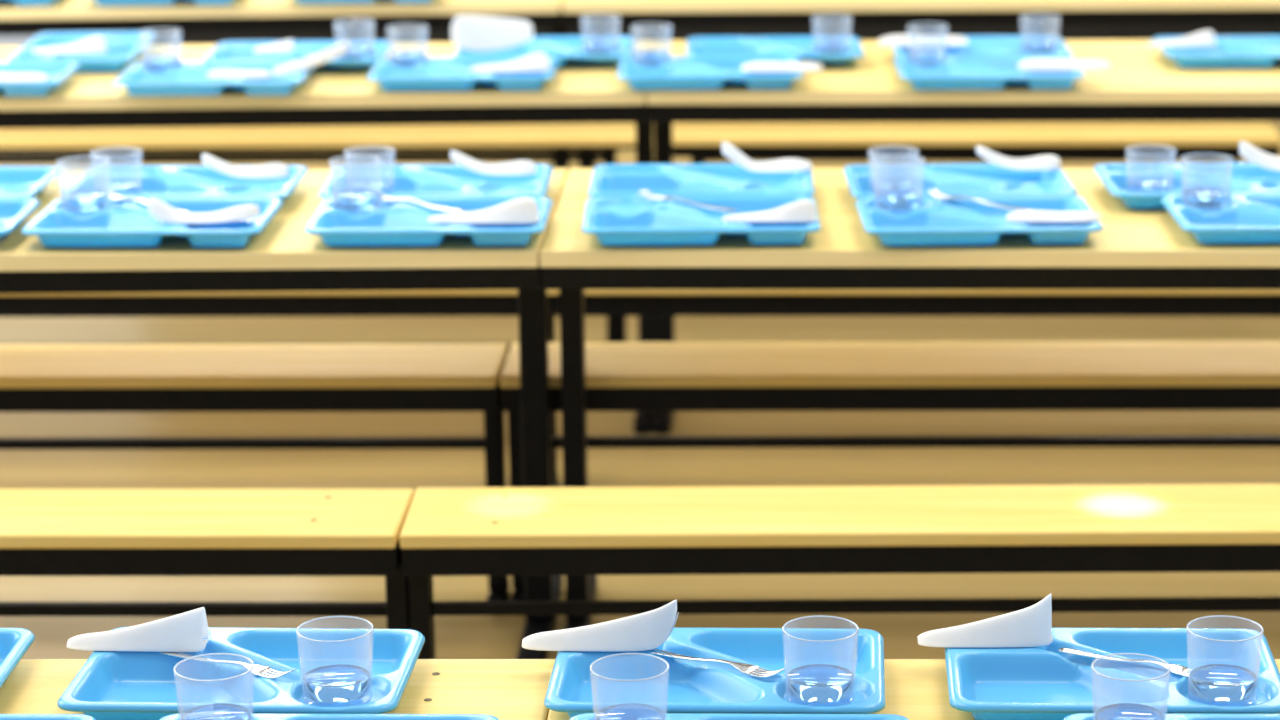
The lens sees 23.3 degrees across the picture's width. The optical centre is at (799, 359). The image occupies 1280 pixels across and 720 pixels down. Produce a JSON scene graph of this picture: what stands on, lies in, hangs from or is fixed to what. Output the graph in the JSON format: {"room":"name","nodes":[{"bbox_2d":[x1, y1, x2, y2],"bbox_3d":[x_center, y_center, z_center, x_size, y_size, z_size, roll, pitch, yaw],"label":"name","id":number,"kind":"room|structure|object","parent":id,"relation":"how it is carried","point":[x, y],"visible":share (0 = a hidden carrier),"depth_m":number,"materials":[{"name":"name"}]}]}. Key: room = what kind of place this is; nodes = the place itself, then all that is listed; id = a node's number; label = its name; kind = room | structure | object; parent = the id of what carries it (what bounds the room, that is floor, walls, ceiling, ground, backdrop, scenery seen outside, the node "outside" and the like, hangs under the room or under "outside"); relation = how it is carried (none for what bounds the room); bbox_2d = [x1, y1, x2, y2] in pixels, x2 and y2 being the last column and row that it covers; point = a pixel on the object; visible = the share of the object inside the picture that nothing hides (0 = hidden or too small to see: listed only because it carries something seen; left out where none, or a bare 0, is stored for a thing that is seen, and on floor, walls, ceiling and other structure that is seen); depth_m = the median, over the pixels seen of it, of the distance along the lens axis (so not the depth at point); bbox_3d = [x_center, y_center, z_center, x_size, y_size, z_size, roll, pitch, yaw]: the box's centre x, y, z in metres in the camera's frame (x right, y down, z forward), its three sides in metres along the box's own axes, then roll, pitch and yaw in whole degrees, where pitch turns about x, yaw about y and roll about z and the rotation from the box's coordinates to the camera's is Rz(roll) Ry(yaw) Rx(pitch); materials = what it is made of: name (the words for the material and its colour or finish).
{"room":"eatery","nodes":[
{"label":"eatery","id":0,"kind":"room"},
{"bbox_2d":[0,121,1279,658],"bbox_3d":[-0.500,0.348,5.750,11.000,0.100,10.150,0,15,0],"label":"floor","id":1,"kind":"structure","parent":0,"point":[456,636],"depth_m":6.14,"materials":[{"name":"wood"}]},
{"bbox_2d":[0,489,413,628],"bbox_3d":[-1.405,0.420,4.422,1.702,0.431,0.221,0,15,0],"label":"bench","id":2,"kind":"object","parent":1,"relation":"on","point":[44,532],"visible":0.83,"depth_m":4.30,"materials":[{"name":"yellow wood"}]},
{"bbox_2d":[0,344,509,600],"bbox_3d":[-1.348,0.208,5.237,1.698,0.430,0.219,0,15,0],"label":"bench","id":3,"kind":"object","parent":1,"relation":"on","point":[33,377],"visible":0.91,"depth_m":5.13,"materials":[{"name":"brown wood"}]},
{"bbox_2d":[0,659,554,719],"bbox_3d":[-1.171,0.677,3.233,1.799,0.536,0.660,0,15,0],"label":"dining table","id":4,"kind":"object","parent":1,"relation":"on","point":[504,689],"visible":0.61,"depth_m":3.39,"materials":[{"name":"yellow wood"}]},
{"bbox_2d":[0,628,34,687],"bbox_3d":[-1.035,0.347,3.368,0.360,0.032,0.250,0,15,0],"label":"food tray","id":5,"kind":"object","parent":4,"relation":"on","point":[14,642],"visible":1,"depth_m":3.45,"materials":[{"name":"blue plastic"}]},
{"bbox_2d":[0,714,95,719],"bbox_3d":[-0.906,0.414,3.111,0.360,0.032,0.250,0,15,0],"label":"food tray","id":6,"kind":"object","parent":4,"relation":"on","point":[2,716],"visible":1,"depth_m":3.21,"materials":[{"name":"blue plastic"}]},
{"bbox_2d":[57,627,424,719],"bbox_3d":[-0.601,0.347,3.368,0.360,0.032,0.250,0,15,1],"label":"food tray","id":7,"kind":"object","parent":4,"relation":"on","point":[110,685],"visible":0.75,"depth_m":3.39,"materials":[{"name":"blue plastic"}]},
{"bbox_2d":[67,607,209,651],"bbox_3d":[-0.731,0.293,3.416,0.154,0.045,0.044,0,15,1],"label":"paper napkin","id":8,"kind":"object","parent":7,"relation":"on","point":[188,631],"visible":1,"depth_m":3.40,"materials":[{"name":"paper"}]},
{"bbox_2d":[160,652,296,678],"bbox_3d":[-0.625,0.327,3.366,0.185,0.012,0.024,8,17,29],"label":"fork","id":9,"kind":"object","parent":7,"relation":"on","point":[258,670],"visible":0.97,"depth_m":3.35,"materials":[{"name":"metal"}]},
{"bbox_2d":[296,616,373,702],"bbox_3d":[-0.491,0.322,3.286,0.081,0.080,0.081,0,15,0],"label":"water glass","id":10,"kind":"object","parent":7,"relation":"on","point":[339,683],"visible":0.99,"depth_m":3.27,"materials":[{"name":"blue"}]},
{"bbox_2d":[159,713,498,719],"bbox_3d":[-0.488,0.414,3.111,0.360,0.032,0.250,0,15,0],"label":"food tray","id":11,"kind":"object","parent":4,"relation":"on","point":[254,716],"visible":0.9,"depth_m":3.21,"materials":[{"name":"blue plastic"}]},
{"bbox_2d":[173,653,253,719],"bbox_3d":[-0.598,0.351,3.174,0.081,0.080,0.081,-6,16,-22],"label":"water glass","id":12,"kind":"object","parent":11,"relation":"on","point":[217,711],"visible":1,"depth_m":3.18,"materials":[{"name":"blue"}]},
{"bbox_2d":[0,289,559,486],"bbox_3d":[-1.344,0.046,5.858,1.798,0.430,0.191,0,15,0],"label":"bench","id":13,"kind":"object","parent":1,"relation":"on","point":[385,302],"visible":0.21,"depth_m":5.74,"materials":[{"name":"brown wood"}]},
{"bbox_2d":[0,169,567,658],"bbox_3d":[-1.294,0.111,5.030,1.822,0.722,0.640,-1,15,-2],"label":"dining table","id":14,"kind":"object","parent":1,"relation":"on","point":[281,257],"visible":0.48,"depth_m":4.68,"materials":[{"name":"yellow wood"}]},
{"bbox_2d":[0,198,39,237],"bbox_3d":[-1.366,-0.207,4.748,0.360,0.032,0.250,0,15,-1],"label":"food tray","id":15,"kind":"object","parent":14,"relation":"on","point":[13,211],"visible":1,"depth_m":4.84,"materials":[{"name":"blue plastic"}]},
{"bbox_2d":[0,166,61,197],"bbox_3d":[-1.393,-0.274,5.002,0.360,0.032,0.250,0,15,0],"label":"food tray","id":16,"kind":"object","parent":14,"relation":"on","point":[15,181],"visible":0.87,"depth_m":5.10,"materials":[{"name":"blue plastic"}]},
{"bbox_2d":[21,198,282,247],"bbox_3d":[-0.989,-0.209,4.755,0.360,0.032,0.250,0,15,0],"label":"food tray","id":17,"kind":"object","parent":14,"relation":"on","point":[128,223],"visible":0.92,"depth_m":4.70,"materials":[{"name":"blue plastic"}]},
{"bbox_2d":[57,156,109,210],"bbox_3d":[-1.110,-0.270,4.811,0.081,0.080,0.081,11,18,36],"label":"water glass","id":18,"kind":"object","parent":17,"relation":"on","point":[84,200],"visible":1,"depth_m":4.79,"materials":[{"name":"blue"}]},
{"bbox_2d":[149,199,259,222],"bbox_3d":[-0.900,-0.228,4.690,0.166,0.035,0.036,0,15,-2],"label":"paper napkin","id":19,"kind":"object","parent":17,"relation":"on","point":[161,211],"visible":1,"depth_m":4.68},
{"bbox_2d":[61,165,307,198],"bbox_3d":[-0.990,-0.275,5.009,0.360,0.032,0.250,0,15,0],"label":"food tray","id":20,"kind":"object","parent":14,"relation":"on","point":[157,181],"visible":0.63,"depth_m":5.04,"materials":[{"name":"blue plastic"}]},
{"bbox_2d":[90,147,141,193],"bbox_3d":[-1.096,-0.295,4.978,0.081,0.080,0.081,-6,16,-22],"label":"water glass","id":21,"kind":"object","parent":20,"relation":"on","point":[117,186],"visible":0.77,"depth_m":4.97,"materials":[{"name":"blue"}]},
{"bbox_2d":[202,154,288,177],"bbox_3d":[-0.898,-0.317,5.024,0.139,0.037,0.039,0,15,-1],"label":"paper napkin","id":22,"kind":"object","parent":20,"relation":"on","point":[274,170],"visible":1,"depth_m":5.02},
{"bbox_2d":[305,196,552,246],"bbox_3d":[-0.566,-0.211,4.761,0.360,0.032,0.250,0,15,-1],"label":"food tray","id":23,"kind":"object","parent":14,"relation":"on","point":[399,223],"visible":0.88,"depth_m":4.70,"materials":[{"name":"blue plastic"}]},
{"bbox_2d":[330,155,381,209],"bbox_3d":[-0.688,-0.271,4.816,0.081,0.080,0.081,-14,20,-42],"label":"water glass","id":24,"kind":"object","parent":23,"relation":"on","point":[348,199],"visible":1,"depth_m":4.80,"materials":[{"name":"blue"}]},
{"bbox_2d":[428,198,539,223],"bbox_3d":[-0.478,-0.228,4.688,0.168,0.036,0.043,0,15,-1],"label":"paper napkin","id":25,"kind":"object","parent":23,"relation":"on","point":[521,210],"visible":1,"depth_m":4.68,"materials":[{"name":"paper"}]},
{"bbox_2d":[319,164,552,198],"bbox_3d":[-0.585,-0.277,5.017,0.360,0.032,0.250,0,15,-1],"label":"food tray","id":26,"kind":"object","parent":14,"relation":"on","point":[408,180],"visible":0.62,"depth_m":5.04,"materials":[{"name":"blue plastic"}]},
{"bbox_2d":[344,146,394,192],"bbox_3d":[-0.691,-0.297,4.984,0.081,0.080,0.081,14,20,42],"label":"water glass","id":27,"kind":"object","parent":26,"relation":"on","point":[385,186],"visible":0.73,"depth_m":4.98,"materials":[{"name":"blue"}]},
{"bbox_2d":[450,151,536,174],"bbox_3d":[-0.499,-0.323,5.049,0.139,0.037,0.039,0,15,-1],"label":"paper napkin","id":28,"kind":"object","parent":26,"relation":"on","point":[522,167],"visible":1,"depth_m":5.04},
{"bbox_2d":[0,0,569,170],"bbox_3d":[-1.655,-0.543,7.534,2.255,0.722,0.640,-1,15,-5],"label":"dining table","id":29,"kind":"object","parent":1,"relation":"on","point":[239,16],"visible":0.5,"depth_m":7.19,"materials":[{"name":"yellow wood"}]},
{"bbox_2d":[96,0,232,5],"bbox_3d":[-1.473,-0.859,7.242,0.360,0.032,0.250,-1,15,-4],"label":"food tray","id":30,"kind":"object","parent":29,"relation":"on","point":[99,2],"visible":1,"depth_m":7.15,"materials":[{"name":"blue plastic"}]},
{"bbox_2d":[297,0,430,3],"bbox_3d":[-1.016,-0.867,7.274,0.360,0.032,0.250,-1,15,-4],"label":"food tray","id":31,"kind":"object","parent":29,"relation":"on","point":[299,1],"visible":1,"depth_m":7.18,"materials":[{"name":"blue plastic"}]},
{"bbox_2d":[0,123,635,163],"bbox_3d":[-1.397,-0.329,7.290,2.098,0.430,0.220,0,15,-1],"label":"bench","id":32,"kind":"object","parent":1,"relation":"on","point":[410,143],"visible":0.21,"depth_m":7.21,"materials":[{"name":"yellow wood"}]},
{"bbox_2d":[0,41,658,434],"bbox_3d":[-1.300,-0.241,6.376,2.035,0.722,0.640,-1,15,-3],"label":"dining table","id":33,"kind":"object","parent":1,"relation":"on","point":[579,91],"visible":0.47,"depth_m":6.03,"materials":[{"name":"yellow wood"}]},
{"bbox_2d":[0,62,79,96],"bbox_3d":[-1.602,-0.545,6.040,0.360,0.032,0.250,-1,15,-2],"label":"food tray","id":34,"kind":"object","parent":33,"relation":"on","point":[57,72],"visible":0.85,"depth_m":6.03,"materials":[{"name":"blue plastic"}]},
{"bbox_2d":[0,72,48,81],"bbox_3d":[-1.514,-0.544,5.938,0.150,0.016,0.037,-1,15,-2],"label":"paper napkin","id":35,"kind":"object","parent":34,"relation":"on","point":[4,77],"visible":1,"depth_m":5.93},
{"bbox_2d":[8,32,156,71],"bbox_3d":[-1.471,-0.632,6.373,0.250,0.032,0.360,-1,15,-3],"label":"food tray","id":36,"kind":"object","parent":33,"relation":"on","point":[122,47],"visible":0.71,"depth_m":6.39,"materials":[{"name":"blue plastic"}]},
{"bbox_2d":[33,36,107,52],"bbox_3d":[-1.476,-0.638,6.268,0.148,0.032,0.038,-1,15,-3],"label":"paper napkin","id":37,"kind":"object","parent":36,"relation":"on","point":[97,44],"visible":1,"depth_m":6.26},
{"bbox_2d":[114,61,312,95],"bbox_3d":[-1.140,-0.548,6.051,0.360,0.032,0.250,-1,15,-2],"label":"food tray","id":38,"kind":"object","parent":33,"relation":"on","point":[191,78],"visible":0.94,"depth_m":5.97,"materials":[{"name":"blue plastic"}]},
{"bbox_2d":[139,28,180,70],"bbox_3d":[-1.258,-0.607,6.104,0.081,0.080,0.081,-2,15,-6],"label":"water glass","id":39,"kind":"object","parent":38,"relation":"on","point":[163,62],"visible":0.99,"depth_m":6.08,"materials":[{"name":"blue"}]},
{"bbox_2d":[208,70,271,76],"bbox_3d":[-1.081,-0.554,5.983,0.122,0.013,0.030,-1,15,-2],"label":"paper napkin","id":40,"kind":"object","parent":38,"relation":"on","point":[217,73],"visible":1,"depth_m":5.97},
{"bbox_2d":[274,41,349,74],"bbox_3d":[-0.952,-0.594,6.093,0.030,0.034,0.248,8,17,29],"label":"paper napkin","id":41,"kind":"object","parent":38,"relation":"on","point":[340,49],"visible":1,"depth_m":6.08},
{"bbox_2d":[203,41,392,72],"bbox_3d":[-1.018,-0.615,6.307,0.360,0.032,0.250,-1,15,-2],"label":"food tray","id":42,"kind":"object","parent":33,"relation":"on","point":[235,50],"visible":0.61,"depth_m":6.33,"materials":[{"name":"blue plastic"}]},
{"bbox_2d":[334,18,374,58],"bbox_3d":[-0.895,-0.641,6.232,0.081,0.080,0.081,-3,15,-12],"label":"water glass","id":43,"kind":"object","parent":42,"relation":"on","point":[356,51],"visible":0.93,"depth_m":6.21,"materials":[{"name":"blue"}]},
{"bbox_2d":[367,56,557,90],"bbox_3d":[-0.661,-0.562,6.107,0.360,0.032,0.250,-1,15,-2],"label":"food tray","id":44,"kind":"object","parent":33,"relation":"on","point":[437,73],"visible":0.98,"depth_m":6.02,"materials":[{"name":"blue plastic"}]},
{"bbox_2d":[387,24,427,65],"bbox_3d":[-0.779,-0.622,6.160,0.081,0.080,0.081,11,18,35],"label":"water glass","id":45,"kind":"object","parent":44,"relation":"on","point":[402,58],"visible":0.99,"depth_m":6.14,"materials":[{"name":"blue"}]},
{"bbox_2d":[470,53,550,70],"bbox_3d":[-0.565,-0.582,6.050,0.156,0.033,0.039,0,15,-2],"label":"paper napkin","id":46,"kind":"object","parent":44,"relation":"on","point":[539,61],"visible":1,"depth_m":6.04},
{"bbox_2d":[454,36,633,67],"bbox_3d":[-0.522,-0.630,6.368,0.360,0.032,0.250,-1,15,-2],"label":"food tray","id":47,"kind":"object","parent":33,"relation":"on","point":[559,47],"visible":0.56,"depth_m":6.37,"materials":[{"name":"blue plastic"}]},
{"bbox_2d":[451,16,533,50],"bbox_3d":[-0.620,-0.662,6.264,0.166,0.070,0.040,0,15,-1],"label":"paper napkin","id":48,"kind":"object","parent":47,"relation":"on","point":[472,33],"visible":1,"depth_m":6.25,"materials":[{"name":"paper"}]},
{"bbox_2d":[580,14,619,54],"bbox_3d":[-0.404,-0.657,6.293,0.081,0.080,0.081,13,20,41],"label":"water glass","id":49,"kind":"object","parent":47,"relation":"on","point":[596,47],"visible":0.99,"depth_m":6.28,"materials":[{"name":"blue"}]},
{"bbox_2d":[62,171,626,341],"bbox_3d":[-1.255,-0.175,6.703,1.798,0.430,0.228,0,15,0],"label":"bench","id":50,"kind":"object","parent":1,"relation":"on","point":[616,325],"visible":0.02,"depth_m":6.70,"materials":[{"name":"brown wood"}]},
{"bbox_2d":[400,484,1279,658],"bbox_3d":[0.396,0.416,4.439,1.899,0.431,0.226,0,15,-1],"label":"bench","id":51,"kind":"object","parent":1,"relation":"on","point":[485,531],"visible":1,"depth_m":4.31,"materials":[{"name":"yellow wood"}]},
{"bbox_2d":[500,341,1279,600],"bbox_3d":[0.457,0.204,5.251,1.898,0.430,0.226,0,15,0],"label":"bench","id":52,"kind":"object","parent":1,"relation":"on","point":[1138,375],"visible":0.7,"depth_m":5.12,"materials":[{"name":"brown wood"}]},
{"bbox_2d":[539,169,1279,628],"bbox_3d":[0.508,0.103,5.061,1.799,0.722,0.640,0,15,0],"label":"dining table","id":53,"kind":"object","parent":1,"relation":"on","point":[1134,248],"visible":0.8,"depth_m":4.70,"materials":[{"name":"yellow wood"}]},
{"bbox_2d":[588,164,813,196],"bbox_3d":[-0.159,-0.279,5.024,0.360,0.032,0.250,0,15,-1],"label":"food tray","id":54,"kind":"object","parent":53,"relation":"on","point":[607,180],"visible":0.8,"depth_m":5.05,"materials":[{"name":"blue plastic"}]},
{"bbox_2d":[722,142,811,171],"bbox_3d":[-0.054,-0.334,5.072,0.148,0.046,0.039,0,15,-1],"label":"paper napkin","id":55,"kind":"object","parent":54,"relation":"on","point":[791,164],"visible":1,"depth_m":5.06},
{"bbox_2d":[582,195,820,245],"bbox_3d":[-0.152,-0.212,4.768,0.360,0.032,0.250,-1,15,-2],"label":"food tray","id":56,"kind":"object","parent":53,"relation":"on","point":[617,220],"visible":0.89,"depth_m":4.75,"materials":[{"name":"blue plastic"}]},
{"bbox_2d":[638,189,736,211],"bbox_3d":[-0.174,-0.248,4.826,0.185,0.012,0.024,11,18,35],"label":"fork","id":57,"kind":"object","parent":56,"relation":"on","point":[652,196],"visible":1,"depth_m":4.83,"materials":[{"name":"metal"}]},
{"bbox_2d":[722,200,816,221],"bbox_3d":[-0.046,-0.227,4.696,0.144,0.031,0.036,0,15,-1],"label":"paper napkin","id":58,"kind":"object","parent":56,"relation":"on","point":[804,210],"visible":1,"depth_m":4.69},
{"bbox_2d":[843,163,1077,197],"bbox_3d":[0.257,-0.279,5.024,0.360,0.032,0.250,-1,15,-3],"label":"food tray","id":59,"kind":"object","parent":53,"relation":"on","point":[975,179],"visible":0.56,"depth_m":5.05,"materials":[{"name":"blue plastic"}]},
{"bbox_2d":[868,146,918,192],"bbox_3d":[0.150,-0.298,4.988,0.081,0.080,0.081,-3,15,-12],"label":"water glass","id":60,"kind":"object","parent":59,"relation":"on","point":[883,184],"visible":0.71,"depth_m":4.98,"materials":[{"name":"blue"}]},
{"bbox_2d":[976,146,1060,169],"bbox_3d":[0.359,-0.334,5.091,0.139,0.037,0.039,-1,15,-2],"label":"paper napkin","id":61,"kind":"object","parent":59,"relation":"on","point":[1045,162],"visible":1,"depth_m":5.08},
{"bbox_2d":[856,195,1102,246],"bbox_3d":[0.272,-0.212,4.768,0.360,0.032,0.250,-1,15,-3],"label":"food tray","id":62,"kind":"object","parent":53,"relation":"on","point":[936,222],"visible":0.91,"depth_m":4.74,"materials":[{"name":"blue plastic"}]},
{"bbox_2d":[873,155,924,209],"bbox_3d":[0.153,-0.272,4.819,0.081,0.080,0.081,-9,17,-30],"label":"water glass","id":63,"kind":"object","parent":62,"relation":"on","point":[892,199],"visible":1,"depth_m":4.80,"materials":[{"name":"blue"}]},
{"bbox_2d":[1006,210,1100,221],"bbox_3d":[0.384,-0.220,4.699,0.143,0.015,0.036,-1,15,-2],"label":"paper napkin","id":64,"kind":"object","parent":62,"relation":"on","point":[1028,215],"visible":1,"depth_m":4.69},
{"bbox_2d":[1093,162,1279,208],"bbox_3d":[0.669,-0.281,5.032,0.360,0.032,0.250,-1,15,-3],"label":"food tray","id":65,"kind":"object","parent":53,"relation":"on","point":[1233,177],"visible":0.71,"depth_m":5.06,"materials":[{"name":"blue plastic"}]},
{"bbox_2d":[1126,145,1175,191],"bbox_3d":[0.565,-0.300,4.995,0.081,0.080,0.081,-4,15,-15],"label":"water glass","id":66,"kind":"object","parent":65,"relation":"on","point":[1139,184],"visible":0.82,"depth_m":4.98,"materials":[{"name":"blue"}]},
{"bbox_2d":[1239,141,1279,170],"bbox_3d":[0.790,-0.336,5.081,0.139,0.046,0.051,-1,15,-2],"label":"paper napkin","id":67,"kind":"object","parent":65,"relation":"on","point":[1263,159],"visible":1,"depth_m":5.07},
{"bbox_2d":[1161,194,1279,243],"bbox_3d":[0.752,-0.216,4.782,0.360,0.032,0.250,-1,15,-2],"label":"food tray","id":68,"kind":"object","parent":53,"relation":"on","point":[1246,218],"visible":0.94,"depth_m":4.78,"materials":[{"name":"blue plastic"}]},
{"bbox_2d":[1181,153,1232,207],"bbox_3d":[0.633,-0.275,4.833,0.081,0.080,0.081,-3,15,-10],"label":"water glass","id":69,"kind":"object","parent":68,"relation":"on","point":[1201,197],"visible":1,"depth_m":4.82,"materials":[{"name":"blue"}]},
{"bbox_2d":[547,659,1279,719],"bbox_3d":[0.629,0.677,3.233,1.799,0.535,0.660,0,15,0],"label":"dining table","id":70,"kind":"object","parent":1,"relation":"on","point":[915,689],"visible":0.03,"depth_m":3.38,"materials":[{"name":"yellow wood"}]},
{"bbox_2d":[544,628,884,717],"bbox_3d":[-0.088,0.347,3.368,0.360,0.032,0.250,0,15,1],"label":"food tray","id":71,"kind":"object","parent":70,"relation":"on","point":[688,686],"visible":0.71,"depth_m":3.39,"materials":[{"name":"blue plastic"}]},
{"bbox_2d":[522,599,678,651],"bbox_3d":[-0.220,0.289,3.415,0.173,0.054,0.042,0,15,1],"label":"paper napkin","id":72,"kind":"object","parent":71,"relation":"on","point":[649,630],"visible":1,"depth_m":3.40,"materials":[{"name":"paper"}]},
{"bbox_2d":[651,649,786,677],"bbox_3d":[-0.098,0.326,3.370,0.185,0.012,0.024,9,17,31],"label":"fork","id":73,"kind":"object","parent":71,"relation":"on","point":[748,669],"visible":1,"depth_m":3.35,"materials":[{"name":"metal"}]},
{"bbox_2d":[782,615,858,702],"bbox_3d":[0.022,0.322,3.287,0.081,0.080,0.081,-3,15,-13],"label":"water glass","id":74,"kind":"object","parent":71,"relation":"on","point":[815,683],"visible":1,"depth_m":3.27,"materials":[{"name":"blue"}]},
{"bbox_2d":[569,713,908,719],"bbox_3d":[-0.063,0.414,3.111,0.360,0.032,0.250,0,15,0],"label":"food tray","id":75,"kind":"object","parent":70,"relation":"on","point":[588,716],"visible":0.84,"depth_m":3.21,"materials":[{"name":"blue plastic"}]},
{"bbox_2d":[590,653,668,719],"bbox_3d":[-0.174,0.351,3.174,0.081,0.080,0.081,-2,15,-9],"label":"water glass","id":76,"kind":"object","parent":75,"relation":"on","point":[627,711],"visible":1,"depth_m":3.18,"materials":[{"name":"blue"}]},
{"bbox_2d":[944,628,1279,719],"bbox_3d":[0.339,0.347,3.368,0.360,0.032,0.250,0,15,1],"label":"food tray","id":77,"kind":"object","parent":70,"relation":"on","point":[1041,682],"visible":0.79,"depth_m":3.39,"materials":[{"name":"blue plastic"}]},
{"bbox_2d":[917,594,1052,647],"bbox_3d":[0.205,0.285,3.427,0.149,0.056,0.042,0,15,-1],"label":"paper napkin","id":78,"kind":"object","parent":77,"relation":"on","point":[1031,626],"visible":1,"depth_m":3.42,"materials":[{"name":"paper"}]},
{"bbox_2d":[1058,648,1192,677],"bbox_3d":[0.366,0.326,3.368,0.185,0.012,0.024,9,17,30],"label":"fork","id":79,"kind":"object","parent":77,"relation":"on","point":[1184,671],"visible":0.82,"depth_m":3.37,"materials":[{"name":"metal"}]},
{"bbox_2d":[1186,615,1263,702],"bbox_3d":[0.449,0.322,3.287,0.081,0.080,0.081,-1,15,-6],"label":"water glass","id":80,"kind":"object","parent":77,"relation":"on","point":[1223,683],"visible":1,"depth_m":3.27,"materials":[{"name":"blue"}]},
{"bbox_2d":[1063,713,1279,719],"bbox_3d":[0.448,0.414,3.111,0.360,0.032,0.250,0,15,0],"label":"food tray","id":81,"kind":"object","parent":70,"relation":"on","point":[1080,716],"visible":0.74,"depth_m":3.22,"materials":[{"name":"blue plastic"}]},
{"bbox_2d":[1091,653,1170,719],"bbox_3d":[0.338,0.351,3.174,0.081,0.080,0.081,-1,15,-4],"label":"water glass","id":82,"kind":"object","parent":81,"relation":"on","point":[1121,711],"visible":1,"depth_m":3.18,"materials":[{"name":"blue"}]},
{"bbox_2d":[562,0,1279,168],"bbox_3d":[0.645,-0.578,7.666,2.422,0.722,0.640,-1,15,-2],"label":"dining table","id":83,"kind":"object","parent":1,"relation":"on","point":[676,13],"visible":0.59,"depth_m":7.27,"materials":[{"name":"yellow wood"}]},
{"bbox_2d":[584,289,1279,315],"bbox_3d":[0.511,0.044,5.865,1.900,0.430,0.191,0,15,0],"label":"bench","id":84,"kind":"object","parent":1,"relation":"on","point":[597,302],"visible":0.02,"depth_m":5.74,"materials":[{"name":"brown wood"}]},
{"bbox_2d":[646,40,1279,433],"bbox_3d":[0.701,-0.257,6.440,2.006,0.722,0.640,0,15,-1],"label":"dining table","id":85,"kind":"object","parent":1,"relation":"on","point":[1141,83],"visible":0.48,"depth_m":6.07,"materials":[{"name":"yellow wood"}]},
{"bbox_2d":[618,56,802,89],"bbox_3d":[-0.177,-0.565,6.119,0.360,0.032,0.250,-1,15,-2],"label":"food tray","id":86,"kind":"object","parent":85,"relation":"on","point":[681,72],"visible":0.95,"depth_m":6.06,"materials":[{"name":"blue plastic"}]},
{"bbox_2d":[631,23,671,64],"bbox_3d":[-0.295,-0.625,6.171,0.081,0.080,0.081,14,20,42],"label":"water glass","id":87,"kind":"object","parent":86,"relation":"on","point":[646,57],"visible":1,"depth_m":6.15,"materials":[{"name":"blue"}]},
{"bbox_2d":[741,62,822,71],"bbox_3d":[-0.035,-0.575,6.054,0.160,0.017,0.040,-1,15,-4],"label":"paper napkin","id":88,"kind":"object","parent":86,"relation":"on","point":[754,66],"visible":1,"depth_m":6.04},
{"bbox_2d":[687,36,864,60],"bbox_3d":[-0.053,-0.630,6.368,0.360,0.032,0.250,-1,15,-2],"label":"food tray","id":89,"kind":"object","parent":85,"relation":"on","point":[803,47],"visible":0.7,"depth_m":6.39,"materials":[{"name":"blue plastic"}]},
{"bbox_2d":[812,14,851,54],"bbox_3d":[0.065,-0.657,6.293,0.081,0.080,0.081,14,20,42],"label":"water glass","id":90,"kind":"object","parent":89,"relation":"on","point":[828,47],"visible":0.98,"depth_m":6.28,"materials":[{"name":"blue"}]},
{"bbox_2d":[891,36,1072,56],"bbox_3d":[0.370,-0.632,6.374,0.360,0.032,0.250,-1,15,-2],"label":"food tray","id":91,"kind":"object","parent":85,"relation":"on","point":[977,45],"visible":0.5,"depth_m":6.40,"materials":[{"name":"blue plastic"}]},
{"bbox_2d":[878,35,967,45],"bbox_3d":[0.254,-0.659,6.371,0.186,0.019,0.046,-1,15,-3],"label":"paper napkin","id":92,"kind":"object","parent":91,"relation":"on","point":[895,40],"visible":1,"depth_m":6.36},
{"bbox_2d":[1020,14,1059,53],"bbox_3d":[0.487,-0.658,6.299,0.081,0.080,0.081,-5,15,-17],"label":"water glass","id":93,"kind":"object","parent":91,"relation":"on","point":[1029,46],"visible":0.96,"depth_m":6.28,"materials":[{"name":"blue"}]},
{"bbox_2d":[894,56,1085,89],"bbox_3d":[0.372,-0.565,6.119,0.360,0.032,0.250,-1,15,-2],"label":"food tray","id":94,"kind":"object","parent":85,"relation":"on","point":[957,72],"visible":0.94,"depth_m":6.06,"materials":[{"name":"blue plastic"}]},
{"bbox_2d":[907,23,947,64],"bbox_3d":[0.254,-0.625,6.171,0.081,0.080,0.081,-3,15,-11],"label":"water glass","id":95,"kind":"object","parent":94,"relation":"on","point":[923,57],"visible":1,"depth_m":6.15,"materials":[{"name":"blue"}]},
{"bbox_2d":[1018,59,1110,69],"bbox_3d":[0.519,-0.582,6.077,0.183,0.019,0.046,-1,15,-3],"label":"paper napkin","id":96,"kind":"object","parent":94,"relation":"on","point":[1033,64],"visible":1,"depth_m":6.06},
{"bbox_2d":[1153,36,1279,67],"bbox_3d":[0.919,-0.632,6.374,0.360,0.032,0.250,-1,15,-2],"label":"food tray","id":97,"kind":"object","parent":85,"relation":"on","point":[1228,51],"visible":0.88,"depth_m":6.33,"materials":[{"name":"blue plastic"}]},
{"bbox_2d":[1147,31,1215,45],"bbox_3d":[0.782,-0.660,6.355,0.141,0.030,0.036,-1,15,-2],"label":"paper napkin","id":98,"kind":"object","parent":97,"relation":"on","point":[1204,38],"visible":1,"depth_m":6.35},
{"bbox_2d":[672,121,1279,163],"bbox_3d":[0.387,-0.334,7.311,1.448,0.430,0.220,0,15,0],"label":"bench","id":99,"kind":"object","parent":1,"relation":"on","point":[702,142],"visible":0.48,"depth_m":7.17,"materials":[{"name":"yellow wood"}]},
{"bbox_3d":[-0.500,-2.561,10.158,11.000,3.300,0.150,0,15,0],"label":"wall","id":100,"kind":"structure","parent":0,"visible":0},
{"bbox_2d":[0,35,35,46],"bbox_3d":[-2.985,-2.028,10.292,1.530,2.200,0.060,0,15,0],"label":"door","id":101,"kind":"structure","parent":100,"relation":"in","point":[13,40],"depth_m":10.53,"materials":[{"name":"white"}]},
{"bbox_2d":[149,25,1279,46],"bbox_3d":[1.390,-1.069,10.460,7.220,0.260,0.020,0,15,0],"label":"bench","id":102,"kind":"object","parent":100,"relation":"attached to","point":[1116,32],"depth_m":10.44,"materials":[{"name":"wood"}]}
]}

